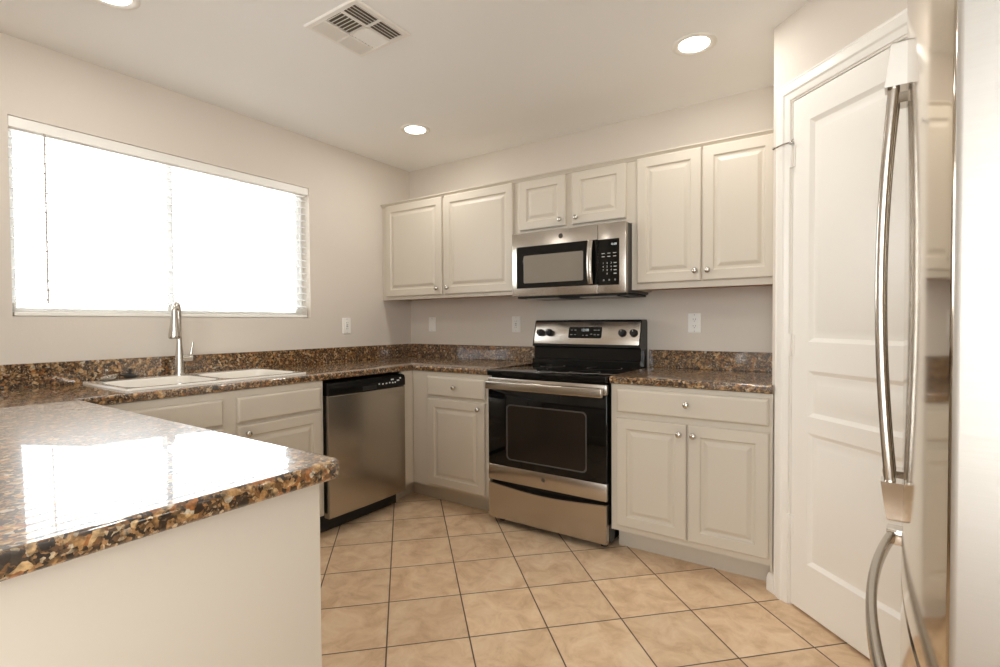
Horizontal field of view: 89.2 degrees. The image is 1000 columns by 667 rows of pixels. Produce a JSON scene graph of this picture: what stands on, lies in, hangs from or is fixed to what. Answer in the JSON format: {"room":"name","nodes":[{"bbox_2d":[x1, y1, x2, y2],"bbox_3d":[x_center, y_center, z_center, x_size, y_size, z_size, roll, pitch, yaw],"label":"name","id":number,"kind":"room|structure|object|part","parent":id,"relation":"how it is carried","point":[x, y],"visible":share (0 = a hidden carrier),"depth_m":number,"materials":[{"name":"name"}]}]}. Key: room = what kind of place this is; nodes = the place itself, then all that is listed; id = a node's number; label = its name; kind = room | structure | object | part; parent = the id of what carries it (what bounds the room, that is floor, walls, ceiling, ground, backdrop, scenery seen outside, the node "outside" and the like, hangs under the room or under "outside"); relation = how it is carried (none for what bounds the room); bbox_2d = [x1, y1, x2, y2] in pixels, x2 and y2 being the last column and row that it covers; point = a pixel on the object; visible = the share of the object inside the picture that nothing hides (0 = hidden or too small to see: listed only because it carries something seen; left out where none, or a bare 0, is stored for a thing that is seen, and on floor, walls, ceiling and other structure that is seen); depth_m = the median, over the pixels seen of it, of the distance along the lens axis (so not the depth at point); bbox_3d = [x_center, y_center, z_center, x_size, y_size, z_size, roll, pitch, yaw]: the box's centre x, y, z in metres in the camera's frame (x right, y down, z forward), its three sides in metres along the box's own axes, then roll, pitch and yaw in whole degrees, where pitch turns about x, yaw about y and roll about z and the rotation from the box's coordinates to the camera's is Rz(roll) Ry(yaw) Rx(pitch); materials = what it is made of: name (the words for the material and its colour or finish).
{"room":"kitchen","nodes":[
{"label":"kitchen","id":0,"kind":"room"},
{"bbox_2d":[0,32,410,372],"bbox_3d":[-2.237,-0.073,2.240,0.150,2.467,5.350,1,1,34],"label":"wall","id":1,"kind":"structure","parent":0,"point":[347,190],"depth_m":2.94,"materials":[{"name":"paint"}]},
{"bbox_2d":[8,131,302,317],"bbox_3d":[-1.822,-0.533,2.915,0.060,0.885,1.508,1,1,34],"label":"window","id":2,"kind":"structure","parent":1,"relation":"in","point":[169,233],"depth_m":2.84,"materials":[{"name":"white plastic"}]},
{"bbox_3d":[-2.054,-0.526,2.599,0.020,0.849,0.688,0,1,34],"label":"sash","id":3,"kind":"part","parent":2,"relation":"part of","materials":[{"name":"white plastic"}]},
{"bbox_2d":[7,115,307,317],"bbox_3d":[-1.755,-0.534,2.869,0.081,0.880,1.504,1,1,34],"label":"window blind","id":4,"kind":"object","parent":2,"relation":"attached to","point":[45,132],"visible":0.86,"depth_m":2.66,"materials":[{"name":"white plastic"}]},
{"bbox_3d":[-2.122,-0.501,2.401,0.002,0.805,0.002,0,1,34],"label":"ladder cord","id":5,"kind":"part","parent":4,"relation":"part of","materials":[{"name":"white fabric"}]},
{"bbox_3d":[-2.079,-0.501,2.372,0.002,0.805,0.002,0,1,34],"label":"ladder cord","id":6,"kind":"part","parent":4,"relation":"part of","materials":[{"name":"white fabric"}]},
{"bbox_3d":[-1.903,-0.509,2.724,0.002,0.805,0.002,0,1,34],"label":"ladder cord","id":7,"kind":"part","parent":4,"relation":"part of","materials":[{"name":"white fabric"}]},
{"bbox_3d":[-1.859,-0.509,2.694,0.002,0.805,0.002,0,1,34],"label":"ladder cord","id":8,"kind":"part","parent":4,"relation":"part of","materials":[{"name":"white fabric"}]},
{"bbox_3d":[-1.763,-0.104,2.885,0.050,0.018,1.488,0,1,34],"label":"rail","id":9,"kind":"part","parent":4,"relation":"part of","materials":[{"name":"white plastic"}]},
{"bbox_3d":[-1.677,-0.517,3.054,0.002,0.805,0.002,0,1,34],"label":"ladder cord","id":10,"kind":"part","parent":4,"relation":"part of","materials":[{"name":"white fabric"}]},
{"bbox_3d":[-1.634,-0.517,3.025,0.002,0.805,0.002,0,1,34],"label":"ladder cord","id":11,"kind":"part","parent":4,"relation":"part of","materials":[{"name":"white fabric"}]},
{"bbox_3d":[-1.420,-0.527,3.433,0.002,0.805,0.002,0,1,34],"label":"ladder cord","id":12,"kind":"part","parent":4,"relation":"part of","materials":[{"name":"white fabric"}]},
{"bbox_3d":[-1.376,-0.526,3.403,0.002,0.805,0.002,0,1,34],"label":"ladder cord","id":13,"kind":"part","parent":4,"relation":"part of","materials":[{"name":"white fabric"}]},
{"bbox_3d":[-1.631,-0.540,3.177,0.020,0.849,0.824,0,1,34],"label":"sash","id":14,"kind":"part","parent":2,"relation":"part of","materials":[{"name":"white plastic"}]},
{"bbox_2d":[0,344,534,389],"bbox_3d":[-1.192,0.177,2.519,1.265,0.107,3.419,0,1,34],"label":"backsplash","id":15,"kind":"structure","parent":1,"relation":"attached to","point":[12,376],"depth_m":3.03,"materials":[{"name":"stone"}]},
{"bbox_2d":[342,318,350,333],"bbox_3d":[-1.126,-0.057,3.730,0.010,0.116,0.072,1,1,34],"label":"power outlet","id":16,"kind":"object","parent":1,"relation":"attached to","point":[346,322],"visible":1,"depth_m":3.73,"materials":[{"name":"white plastic"}]},
{"bbox_2d":[345,321,348,329],"bbox_3d":[-1.124,-0.057,3.729,0.004,0.068,0.033,1,1,34],"label":"receptacle","id":17,"kind":"object","parent":16,"relation":"attached to","point":[346,322],"depth_m":3.73,"materials":[{"name":"white plastic"}]},
{"bbox_2d":[0,0,808,171],"bbox_3d":[-0.592,-1.330,0.997,4.250,0.080,5.500,1,1,34],"label":"ceiling","id":18,"kind":"structure","parent":0,"point":[484,76],"depth_m":2.45,"materials":[{"name":"white paint"}]},
{"bbox_2d":[93,0,140,9],"bbox_3d":[-1.499,-1.302,1.949,0.194,0.006,0.194,1,1,34],"label":"recessed light","id":19,"kind":"object","parent":18,"relation":"in","point":[116,4],"visible":1,"depth_m":2.00,"materials":[{"name":"white plastic"}]},
{"bbox_2d":[303,0,410,56],"bbox_3d":[-0.613,-1.310,2.196,0.328,0.010,0.312,1,1,34],"label":"ceiling vent","id":20,"kind":"object","parent":18,"relation":"in","point":[353,25],"visible":1,"depth_m":2.18,"materials":[{"name":"white plastic"}]},
{"bbox_2d":[400,124,429,135],"bbox_3d":[-0.556,-1.336,3.333,0.194,0.006,0.194,1,1,34],"label":"recessed light","id":21,"kind":"object","parent":18,"relation":"in","point":[410,129],"visible":1,"depth_m":3.32,"materials":[{"name":"white plastic"}]},
{"bbox_2d":[672,32,716,55],"bbox_3d":[0.890,-1.323,2.326,0.194,0.006,0.194,1,1,34],"label":"recessed light","id":22,"kind":"object","parent":18,"relation":"in","point":[693,44],"visible":1,"depth_m":2.32,"materials":[{"name":"white plastic"}]},
{"bbox_2d":[409,85,773,447],"bbox_3d":[0.983,-0.111,3.192,4.100,2.467,0.150,1,1,34],"label":"wall","id":23,"kind":"structure","parent":0,"point":[733,319],"depth_m":3.23,"materials":[{"name":"paint"}]},
{"bbox_2d":[429,317,435,330],"bbox_3d":[-0.556,-0.075,4.144,0.072,0.116,0.010,1,1,34],"label":"light switch","id":24,"kind":"object","parent":23,"relation":"attached to","point":[432,320],"visible":1,"depth_m":4.14,"materials":[{"name":"white plastic"}]},
{"bbox_2d":[380,179,516,301],"bbox_3d":[-0.338,-0.635,3.770,1.256,0.750,0.356,1,1,34],"label":"upper cabinet","id":25,"kind":"object","parent":23,"relation":"attached to","point":[456,243],"visible":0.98,"depth_m":3.60,"materials":[{"name":"paint"}]},
{"bbox_3d":[-0.654,-0.635,3.818,0.574,0.704,0.019,0,1,34],"label":"door","id":26,"kind":"part","parent":25,"relation":"part of","materials":[{"name":"paint"}]},
{"bbox_3d":[-0.418,-0.994,3.647,1.256,0.026,0.021,0,1,34],"label":"molding","id":27,"kind":"part","parent":25,"relation":"part of","materials":[{"name":"paint"}]},
{"bbox_3d":[-0.316,-0.280,3.805,1.224,0.014,0.288,0,1,34],"label":"panel","id":28,"kind":"part","parent":25,"relation":"part of","materials":[{"name":"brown wood"}]},
{"bbox_3d":[-0.156,-0.631,3.479,0.588,0.704,0.019,0,1,34],"label":"door","id":29,"kind":"part","parent":25,"relation":"part of","materials":[{"name":"paint"}]},
{"bbox_2d":[512,316,520,331],"bbox_3d":[0.116,-0.067,3.687,0.072,0.116,0.010,1,1,34],"label":"power outlet","id":30,"kind":"object","parent":23,"relation":"attached to","point":[516,320],"visible":1,"depth_m":3.68,"materials":[{"name":"white plastic"}]},
{"bbox_2d":[514,320,517,328],"bbox_3d":[0.115,-0.067,3.685,0.033,0.068,0.004,1,1,34],"label":"receptacle","id":31,"kind":"object","parent":30,"relation":"attached to","point":[515,321],"depth_m":3.68,"materials":[{"name":"white plastic"}]},
{"bbox_2d":[515,156,631,233],"bbox_3d":[0.499,-0.817,3.195,0.772,0.371,0.356,1,1,34],"label":"upper cabinet","id":32,"kind":"object","parent":23,"relation":"attached to","point":[600,192],"visible":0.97,"depth_m":3.04,"materials":[{"name":"paint"}]},
{"bbox_3d":[0.265,-0.817,3.188,0.332,0.313,0.019,0,1,34],"label":"door","id":33,"kind":"part","parent":32,"relation":"part of","materials":[{"name":"paint"}]},
{"bbox_3d":[0.420,-0.987,3.076,0.772,0.026,0.021,0,1,34],"label":"molding","id":34,"kind":"part","parent":32,"relation":"part of","materials":[{"name":"paint"}]},
{"bbox_2d":[512,221,647,300],"bbox_3d":[0.486,-0.423,3.167,0.750,0.414,0.430,1,1,34],"label":"microwave","id":35,"kind":"object","parent":32,"relation":"attached to","point":[590,261],"visible":1,"depth_m":2.99,"materials":[{"name":"grey metal"}]},
{"bbox_3d":[0.328,-0.429,3.083,0.582,0.396,0.036,0,1,34],"label":"door","id":36,"kind":"part","parent":35,"relation":"part of","materials":[{"name":"silver metal"}]},
{"bbox_3d":[0.332,-0.411,3.061,0.547,0.260,0.005,1,1,34],"label":"door glass","id":37,"kind":"part","parent":35,"relation":"part of","materials":[{"name":"black glass"}]},
{"bbox_3d":[0.513,-0.409,2.908,0.032,0.250,0.032,0,1,34],"label":"handle","id":38,"kind":"part","parent":35,"relation":"part of","materials":[{"name":"silver metal"}]},
{"bbox_3d":[0.639,-0.427,2.872,0.166,0.396,0.036,0,1,34],"label":"control panel","id":39,"kind":"part","parent":35,"relation":"part of","materials":[{"name":"silver metal"}]},
{"bbox_3d":[0.577,-0.814,2.975,0.336,0.313,0.019,0,1,34],"label":"door","id":40,"kind":"part","parent":32,"relation":"part of","materials":[{"name":"paint"}]},
{"bbox_2d":[688,313,700,332],"bbox_3d":[1.145,-0.062,2.987,0.072,0.116,0.008,1,1,34],"label":"power outlet","id":41,"kind":"object","parent":23,"relation":"attached to","point":[694,319],"visible":1,"depth_m":2.98,"materials":[{"name":"white plastic"}]},
{"bbox_2d":[631,128,773,291],"bbox_3d":[1.125,-0.622,2.774,0.739,0.750,0.356,1,1,34],"label":"upper cabinet","id":42,"kind":"object","parent":23,"relation":"attached to","point":[702,212],"visible":0.88,"depth_m":2.64,"materials":[{"name":"paint"}]},
{"bbox_3d":[0.912,-0.627,2.751,0.344,0.694,0.019,0,1,34],"label":"door","id":43,"kind":"part","parent":42,"relation":"part of","materials":[{"name":"paint"}]},
{"bbox_3d":[1.045,-0.981,2.651,0.739,0.026,0.021,0,1,34],"label":"molding","id":44,"kind":"part","parent":42,"relation":"part of","materials":[{"name":"paint"}]},
{"bbox_3d":[1.146,-0.267,2.809,0.707,0.014,0.288,0,1,34],"label":"panel","id":45,"kind":"part","parent":42,"relation":"part of","materials":[{"name":"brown wood"}]},
{"bbox_3d":[1.203,-0.624,2.554,0.345,0.694,0.019,0,1,34],"label":"door","id":46,"kind":"part","parent":42,"relation":"part of","materials":[{"name":"paint"}]},
{"bbox_2d":[649,350,771,371],"bbox_3d":[1.226,0.156,2.930,0.737,0.107,0.018,0,1,34],"label":"backsplash","id":47,"kind":"structure","parent":23,"relation":"attached to","point":[685,359],"depth_m":2.92,"materials":[{"name":"stone"}]},
{"bbox_2d":[320,493,871,666],"bbox_3d":[-0.578,1.202,1.050,4.250,0.050,5.500,1,1,34],"label":"floor","id":48,"kind":"structure","parent":0,"point":[417,580],"depth_m":2.16,"materials":[{"name":"tile"}]},
{"bbox_2d":[0,484,321,666],"bbox_3d":[-1.427,0.735,1.400,2.105,0.878,0.681,1,1,34],"label":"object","id":49,"kind":"object","parent":48,"relation":"on","point":[240,587],"visible":0.48,"depth_m":0.85,"materials":[{"name":"paint"}]},
{"bbox_2d":[0,344,534,581],"bbox_3d":[-0.810,0.200,2.260,2.187,0.145,3.419,1,1,34],"label":"countertop","id":50,"kind":"structure","parent":49,"relation":"on","point":[80,476],"depth_m":1.10,"materials":[{"name":"stone"}]},
{"bbox_2d":[168,301,193,374],"bbox_3d":[-1.693,0.025,2.672,0.082,0.390,0.169,0,1,-3],"label":"faucet","id":51,"kind":"object","parent":50,"relation":"on","point":[175,329],"visible":1,"depth_m":2.68,"materials":[{"name":"grey metal"}]},
{"bbox_3d":[-1.671,0.083,2.746,0.024,0.074,0.016,-1,2,-38],"label":"lever","id":52,"kind":"part","parent":51,"relation":"part of","materials":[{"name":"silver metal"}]},
{"bbox_2d":[83,368,305,390],"bbox_3d":[-1.522,0.316,2.607,0.514,0.190,0.856,1,1,34],"label":"sink","id":53,"kind":"object","parent":50,"relation":"in","point":[163,381],"visible":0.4,"depth_m":2.57,"materials":[{"name":"beige ceramic"}]},
{"bbox_2d":[97,369,119,380],"bbox_3d":[-1.879,0.198,2.434,0.090,0.056,0.088,1,1,34],"label":"strainer","id":54,"kind":"object","parent":53,"relation":"on","point":[111,376],"visible":1,"depth_m":2.43,"materials":[{"name":"silver metal"}]},
{"bbox_2d":[97,373,119,380],"bbox_3d":[-1.879,0.211,2.434,0.090,0.030,0.088,0,1,34],"label":"cup","id":55,"kind":"object","parent":54,"relation":"on","point":[112,376],"depth_m":2.43,"materials":[{"name":"metal"}]},
{"bbox_2d":[120,369,138,377],"bbox_3d":[-1.837,0.199,2.515,0.080,0.047,0.079,1,1,34],"label":"stopper","id":56,"kind":"object","parent":53,"relation":"on","point":[126,375],"visible":0.98,"depth_m":2.50,"materials":[{"name":"black rubber"}]},
{"bbox_2d":[103,381,323,516],"bbox_3d":[-1.534,0.711,2.545,0.676,0.878,1.095,1,1,34],"label":"base cabinet","id":57,"kind":"object","parent":48,"relation":"on","point":[290,415],"visible":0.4,"depth_m":2.51,"materials":[{"name":"paint"}]},
{"bbox_3d":[-1.423,0.373,2.173,0.019,0.124,0.467,0,1,34],"label":"drawer","id":58,"kind":"part","parent":57,"relation":"part of","materials":[{"name":"paint"}]},
{"bbox_3d":[-1.210,0.483,2.443,0.030,0.030,0.030,0,1,34],"label":"knob","id":59,"kind":"part","parent":57,"relation":"part of","materials":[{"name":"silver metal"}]},
{"bbox_3d":[-1.123,0.363,2.614,0.019,0.124,0.468,0,1,34],"label":"drawer","id":60,"kind":"part","parent":57,"relation":"part of","materials":[{"name":"paint"}]},
{"bbox_3d":[-1.121,0.722,2.621,0.019,0.567,0.468,0,1,34],"label":"door","id":61,"kind":"part","parent":57,"relation":"part of","materials":[{"name":"paint"}]},
{"bbox_2d":[320,373,405,532],"bbox_3d":[-1.042,0.697,3.245,0.644,0.864,0.590,1,1,34],"label":"dishwasher","id":62,"kind":"object","parent":48,"relation":"on","point":[364,416],"visible":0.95,"depth_m":3.03,"materials":[{"name":"silver metal"}]},
{"bbox_3d":[-0.866,1.083,3.136,0.025,0.094,0.588,0,1,34],"label":"toe panel","id":63,"kind":"part","parent":62,"relation":"part of","materials":[{"name":"black plastic"}]},
{"bbox_3d":[-0.803,0.305,3.073,0.058,0.071,0.590,0,1,34],"label":"control panel","id":64,"kind":"part","parent":62,"relation":"part of","materials":[{"name":"black plastic"}]},
{"bbox_3d":[-0.788,0.326,3.055,0.014,0.025,0.110,0,1,34],"label":"pocket handle","id":65,"kind":"part","parent":62,"relation":"part of","materials":[{"name":"black plastic"}]},
{"bbox_2d":[396,370,413,499],"bbox_3d":[-0.634,0.687,3.459,0.119,0.878,0.212,1,1,34],"label":"cabinet filler","id":66,"kind":"object","parent":48,"relation":"on","point":[409,450],"visible":0.54,"depth_m":3.40,"materials":[{"name":"paint"}]},
{"bbox_2d":[413,370,491,510],"bbox_3d":[-0.203,0.684,3.517,0.738,0.878,0.676,1,1,34],"label":"base cabinet","id":67,"kind":"object","parent":48,"relation":"on","point":[451,410],"visible":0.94,"depth_m":3.23,"materials":[{"name":"paint"}]},
{"bbox_3d":[-0.283,0.342,3.202,0.467,0.125,0.019,0,1,34],"label":"drawer","id":68,"kind":"part","parent":67,"relation":"part of","materials":[{"name":"paint"}]},
{"bbox_3d":[-0.280,0.706,3.209,0.461,0.565,0.019,0,1,34],"label":"door","id":69,"kind":"part","parent":67,"relation":"part of","materials":[{"name":"paint"}]},
{"bbox_2d":[485,319,646,546],"bbox_3d":[0.411,0.523,3.073,0.754,1.211,0.704,1,1,34],"label":"range","id":70,"kind":"object","parent":48,"relation":"on","point":[550,454],"visible":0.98,"depth_m":2.85,"materials":[{"name":"silver metal"}]},
{"bbox_3d":[0.268,-0.006,3.416,0.049,0.050,0.041,0,1,34],"label":"knob","id":71,"kind":"part","parent":70,"relation":"part of","materials":[{"name":"black plastic"}]},
{"bbox_3d":[0.226,0.303,2.797,0.732,0.048,0.048,0,1,34],"label":"handle","id":72,"kind":"part","parent":70,"relation":"part of","materials":[{"name":"silver metal"}]},
{"bbox_3d":[0.250,0.547,2.837,0.748,0.459,0.034,0,1,34],"label":"oven door","id":73,"kind":"part","parent":70,"relation":"part of","materials":[{"name":"black glass"}]},
{"bbox_3d":[0.248,0.290,2.830,0.748,0.054,0.036,0,1,34],"label":"trim","id":74,"kind":"part","parent":70,"relation":"part of","materials":[{"name":"silver metal"}]},
{"bbox_3d":[0.251,0.991,2.845,0.746,0.206,0.036,0,1,34],"label":"storage drawer","id":75,"kind":"part","parent":70,"relation":"part of","materials":[{"name":"silver metal"}]},
{"bbox_3d":[0.251,0.823,2.841,0.748,0.093,0.036,0,1,34],"label":"trim","id":76,"kind":"part","parent":70,"relation":"part of","materials":[{"name":"silver metal"}]},
{"bbox_3d":[0.324,-0.005,3.378,0.049,0.050,0.041,0,1,34],"label":"knob","id":77,"kind":"part","parent":70,"relation":"part of","materials":[{"name":"black plastic"}]},
{"bbox_2d":[487,364,641,382],"bbox_3d":[0.406,0.229,3.063,0.754,0.032,0.617,0,1,34],"label":"cooktop","id":78,"kind":"object","parent":70,"relation":"in","point":[544,373],"depth_m":2.92,"materials":[{"name":"black glass"}]},
{"bbox_3d":[0.743,-0.002,3.093,0.049,0.050,0.041,0,1,34],"label":"knob","id":79,"kind":"part","parent":70,"relation":"part of","materials":[{"name":"black plastic"}]},
{"bbox_3d":[0.802,-0.001,3.053,0.049,0.050,0.041,0,1,34],"label":"knob","id":80,"kind":"part","parent":70,"relation":"part of","materials":[{"name":"black plastic"}]},
{"bbox_2d":[611,383,773,580],"bbox_3d":[1.048,0.695,2.665,0.741,0.878,0.676,1,1,34],"label":"base cabinet","id":81,"kind":"object","parent":48,"relation":"on","point":[692,469],"visible":0.97,"depth_m":2.39,"materials":[{"name":"paint"}]},
{"bbox_3d":[0.744,0.709,2.511,0.348,0.556,0.019,0,1,34],"label":"door","id":82,"kind":"part","parent":81,"relation":"part of","materials":[{"name":"paint"}]},
{"bbox_3d":[0.847,0.480,2.406,0.030,0.030,0.030,0,1,34],"label":"knob","id":83,"kind":"part","parent":81,"relation":"part of","materials":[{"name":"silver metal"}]},
{"bbox_3d":[0.874,0.338,2.384,0.030,0.030,0.030,0,1,34],"label":"knob","id":84,"kind":"part","parent":81,"relation":"part of","materials":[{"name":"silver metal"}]},
{"bbox_2d":[610,350,772,393],"bbox_3d":[1.054,0.181,2.670,0.746,0.145,0.644,1,1,34],"label":"countertop","id":85,"kind":"structure","parent":81,"relation":"on","point":[708,370],"depth_m":2.77,"materials":[{"name":"stone"}]},
{"bbox_3d":[0.901,0.481,2.369,0.030,0.030,0.030,0,1,34],"label":"knob","id":86,"kind":"part","parent":81,"relation":"part of","materials":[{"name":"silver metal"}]},
{"bbox_3d":[0.885,0.343,2.406,0.694,0.120,0.019,0,1,34],"label":"drawer","id":87,"kind":"part","parent":81,"relation":"part of","materials":[{"name":"paint"}]},
{"bbox_3d":[1.035,0.711,2.313,0.340,0.556,0.019,0,1,34],"label":"door","id":88,"kind":"part","parent":81,"relation":"part of","materials":[{"name":"paint"}]},
{"bbox_2d":[865,0,999,666],"bbox_3d":[0.992,0.282,0.698,0.788,1.785,0.900,1,2,38],"label":"refrigerator","id":89,"kind":"object","parent":48,"relation":"on","point":[944,494],"visible":1,"depth_m":0.55,"materials":[{"name":"silver metal"}]},
{"bbox_3d":[0.701,0.472,0.933,0.043,0.026,0.643,1,2,38],"label":"handle","id":90,"kind":"part","parent":89,"relation":"part of","materials":[{"name":"silver metal"}]},
{"bbox_3d":[0.675,-0.082,0.883,0.036,0.752,0.024,1,2,38],"label":"handle","id":91,"kind":"part","parent":89,"relation":"part of","materials":[{"name":"silver metal"}]},
{"bbox_3d":[0.731,-0.084,0.953,0.036,0.752,0.024,1,2,38],"label":"handle","id":92,"kind":"part","parent":89,"relation":"part of","materials":[{"name":"silver metal"}]},
{"bbox_3d":[0.764,0.764,0.891,0.100,0.666,0.900,1,2,38],"label":"freezer drawer","id":93,"kind":"part","parent":89,"relation":"part of","materials":[{"name":"silver metal"}]},
{"bbox_2d":[772,0,907,574],"bbox_3d":[1.344,-0.083,1.768,0.115,2.467,0.960,-1,1,-11],"label":"wall","id":94,"kind":"structure","parent":0,"point":[818,29],"depth_m":1.99,"materials":[{"name":"paint"}]},
{"bbox_2d":[766,572,773,593],"bbox_3d":[1.286,1.112,1.789,0.014,0.078,0.968,-1,1,-11],"label":"baseboard","id":95,"kind":"structure","parent":94,"relation":"attached to","point":[770,577],"depth_m":2.24,"materials":[{"name":"white wood"}]},
{"bbox_2d":[772,38,906,666],"bbox_3d":[1.260,0.095,1.800,0.107,2.088,0.790,-1,1,-11],"label":"door","id":96,"kind":"structure","parent":94,"relation":"in","point":[837,522],"depth_m":1.88,"materials":[{"name":"white wood"}]},
{"bbox_2d":[773,8,906,603],"bbox_3d":[1.334,0.056,1.774,0.134,2.190,0.894,-1,1,-11],"label":"trim","id":97,"kind":"structure","parent":94,"relation":"attached to","point":[879,39],"depth_m":2.14,"materials":[{"name":"white wood"}]}
]}

